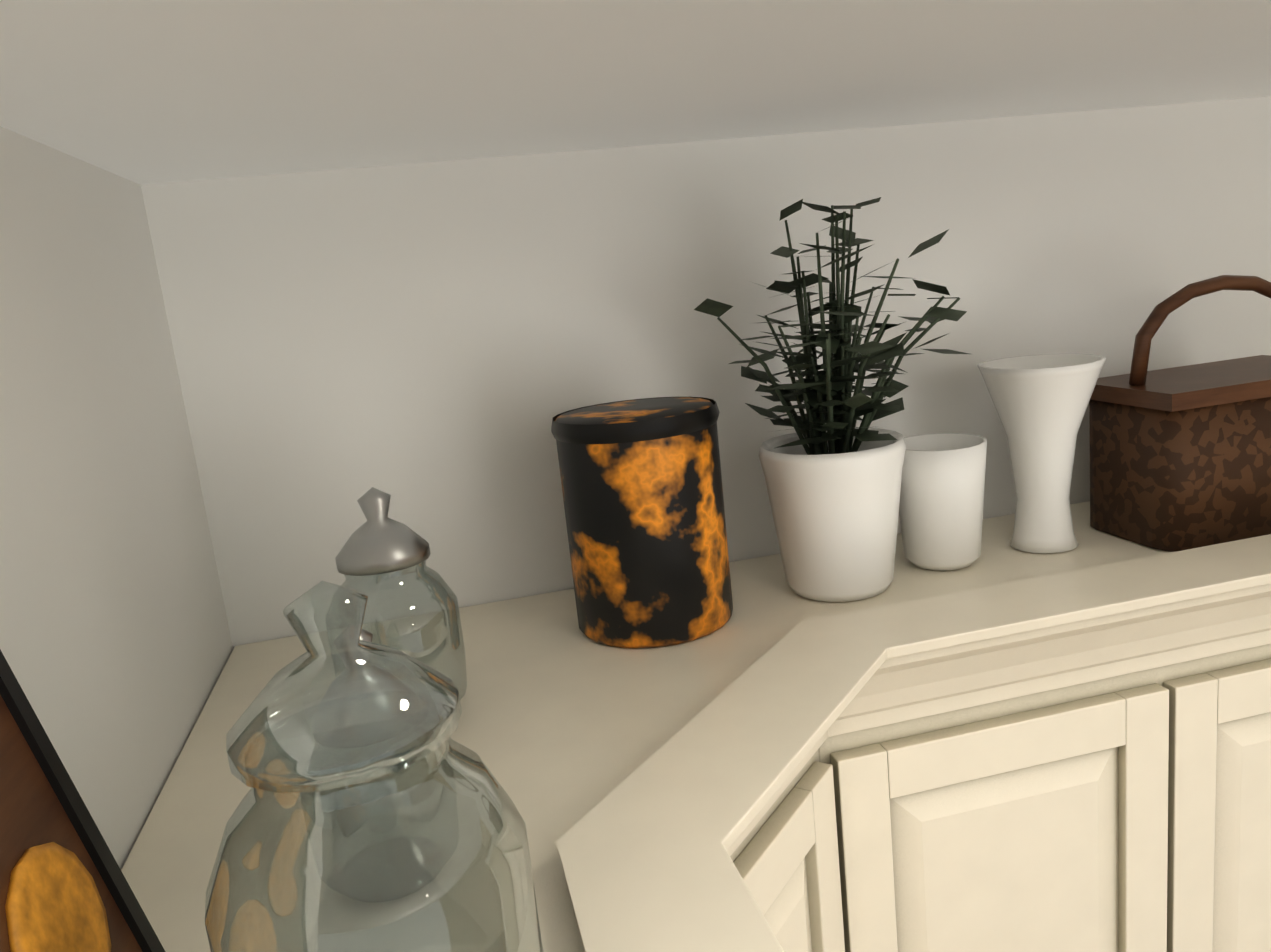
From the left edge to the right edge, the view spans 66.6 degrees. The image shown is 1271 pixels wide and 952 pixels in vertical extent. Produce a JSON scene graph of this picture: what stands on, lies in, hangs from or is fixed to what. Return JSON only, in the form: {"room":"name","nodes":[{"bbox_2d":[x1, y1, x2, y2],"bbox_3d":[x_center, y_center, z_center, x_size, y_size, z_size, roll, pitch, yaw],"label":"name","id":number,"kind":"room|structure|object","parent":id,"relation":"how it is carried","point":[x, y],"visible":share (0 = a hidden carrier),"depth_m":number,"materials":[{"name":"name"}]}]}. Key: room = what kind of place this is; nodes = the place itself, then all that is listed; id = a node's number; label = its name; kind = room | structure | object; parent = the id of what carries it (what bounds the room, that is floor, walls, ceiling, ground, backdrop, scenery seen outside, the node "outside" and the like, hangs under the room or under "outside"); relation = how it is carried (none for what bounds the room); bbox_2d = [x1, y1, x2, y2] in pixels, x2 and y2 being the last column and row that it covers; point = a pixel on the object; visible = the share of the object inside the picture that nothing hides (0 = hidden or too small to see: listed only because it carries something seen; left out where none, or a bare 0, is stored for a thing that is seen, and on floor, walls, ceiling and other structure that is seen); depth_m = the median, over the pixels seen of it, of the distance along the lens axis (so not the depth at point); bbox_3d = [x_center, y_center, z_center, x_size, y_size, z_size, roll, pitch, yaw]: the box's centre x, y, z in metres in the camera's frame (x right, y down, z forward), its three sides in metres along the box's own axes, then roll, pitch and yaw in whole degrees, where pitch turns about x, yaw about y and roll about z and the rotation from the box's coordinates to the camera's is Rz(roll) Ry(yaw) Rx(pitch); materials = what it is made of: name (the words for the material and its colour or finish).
{"room":"kitchen","nodes":[
{"label":"kitchen","id":0,"kind":"room"},
{"bbox_2d":[0,126,232,868],"bbox_3d":[-0.312,1.250,0.810,0.105,3.000,1.125,-8,12,-11],"label":"wall","id":1,"kind":"structure","parent":0,"point":[116,647],"depth_m":0.78,"materials":[{"name":"white paint"}]},
{"bbox_2d":[121,757,764,951],"bbox_3d":[-0.069,0.836,0.553,0.378,1.120,0.452,-8,12,-11],"label":"upper cabinet","id":2,"kind":"object","parent":1,"relation":"attached to","point":[619,863],"depth_m":0.63,"materials":[{"name":"beige paint"}]},
{"bbox_2d":[0,650,164,951],"bbox_3d":[-0.268,0.192,0.352,0.091,0.298,0.310,-8,12,-11],"label":"picture","id":3,"kind":"object","parent":2,"relation":"on","point":[64,886],"visible":1,"depth_m":0.47,"materials":[{"name":"brown wood"}]},
{"bbox_2d":[205,581,542,951],"bbox_3d":[-0.118,0.176,0.436,0.140,0.270,0.138,-8,12,-11],"label":"glass jar","id":4,"kind":"object","parent":2,"relation":"on","point":[219,920],"visible":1,"depth_m":0.42,"materials":[{"name":"clear glass"}]},
{"bbox_2d":[0,0,1270,184],"bbox_3d":[-2.219,-0.307,1.711,17.000,0.060,16.000,-8,12,-11],"label":"ceiling","id":5,"kind":"structure","parent":0,"point":[142,92],"depth_m":0.74,"materials":[{"name":"paint"}]},
{"bbox_2d":[141,96,1270,648],"bbox_3d":[0.757,0.960,1.663,2.600,3.000,0.140,-8,12,-11],"label":"wall","id":6,"kind":"structure","parent":0,"point":[433,348],"depth_m":1.20,"materials":[{"name":"white paint"}]},
{"bbox_2d":[124,554,1144,951],"bbox_3d":[-0.025,0.735,1.017,0.675,1.120,0.667,-8,12,-11],"label":"upper cabinet","id":7,"kind":"object","parent":6,"relation":"attached to","point":[999,745],"depth_m":1.00,"materials":[{"name":"beige paint"}]},
{"bbox_2d":[299,625,458,902],"bbox_3d":[-0.176,0.184,0.648,0.100,0.180,0.098,-8,12,-11],"label":"glass jar","id":8,"kind":"object","parent":7,"relation":"on","point":[365,635],"visible":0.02,"depth_m":0.63,"materials":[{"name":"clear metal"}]},
{"bbox_2d":[325,487,466,725],"bbox_3d":[-0.226,0.117,0.895,0.120,0.220,0.118,-8,12,-11],"label":"glass jar","id":9,"kind":"object","parent":7,"relation":"on","point":[379,542],"visible":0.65,"depth_m":0.87,"materials":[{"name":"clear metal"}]},
{"bbox_2d":[551,397,732,647],"bbox_3d":[0.011,0.045,1.072,0.184,0.240,0.184,-8,12,-11],"label":"tin","id":10,"kind":"object","parent":7,"relation":"on","point":[642,487],"visible":1,"depth_m":1.00,"materials":[{"name":"black metal"}]},
{"bbox_2d":[694,197,968,601],"bbox_3d":[0.225,-0.086,1.087,0.294,0.445,0.323,-8,12,-11],"label":"decorative plant","id":11,"kind":"object","parent":7,"relation":"on","point":[832,474],"visible":1,"depth_m":1.06,"materials":[{"name":"green plant"}]},
{"bbox_2d":[883,501,1270,951],"bbox_3d":[0.409,0.641,1.251,0.515,1.120,0.378,-8,12,-11],"label":"upper cabinet","id":12,"kind":"object","parent":6,"relation":"attached to","point":[1167,654],"depth_m":1.08,"materials":[{"name":"beige paint"}]},
{"bbox_2d":[899,433,986,570],"bbox_3d":[0.369,0.032,1.174,0.112,0.150,0.110,-8,12,-11],"label":"cup","id":13,"kind":"object","parent":12,"relation":"on","point":[941,503],"visible":0.83,"depth_m":1.14,"materials":[{"name":"white ceramic"}]},
{"bbox_2d":[978,354,1105,552],"bbox_3d":[0.501,-0.027,1.194,0.144,0.230,0.144,-8,12,-11],"label":"decorative vase","id":14,"kind":"object","parent":12,"relation":"on","point":[1041,402],"visible":1,"depth_m":1.16,"materials":[{"name":"white ceramic"}]},
{"bbox_2d":[1237,534,1270,951],"bbox_3d":[0.824,0.575,1.356,0.586,1.120,0.337,-8,12,-11],"label":"upper cabinet","id":15,"kind":"object","parent":6,"relation":"attached to","point":[1265,540],"depth_m":1.14,"materials":[{"name":"beige paint"}]},
{"bbox_2d":[1089,275,1270,550],"bbox_3d":[0.727,-0.093,1.202,0.290,0.309,0.170,-8,12,-11],"label":"decorative basket","id":16,"kind":"object","parent":15,"relation":"on","point":[1180,458],"visible":0.98,"depth_m":1.14,"materials":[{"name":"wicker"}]}
]}

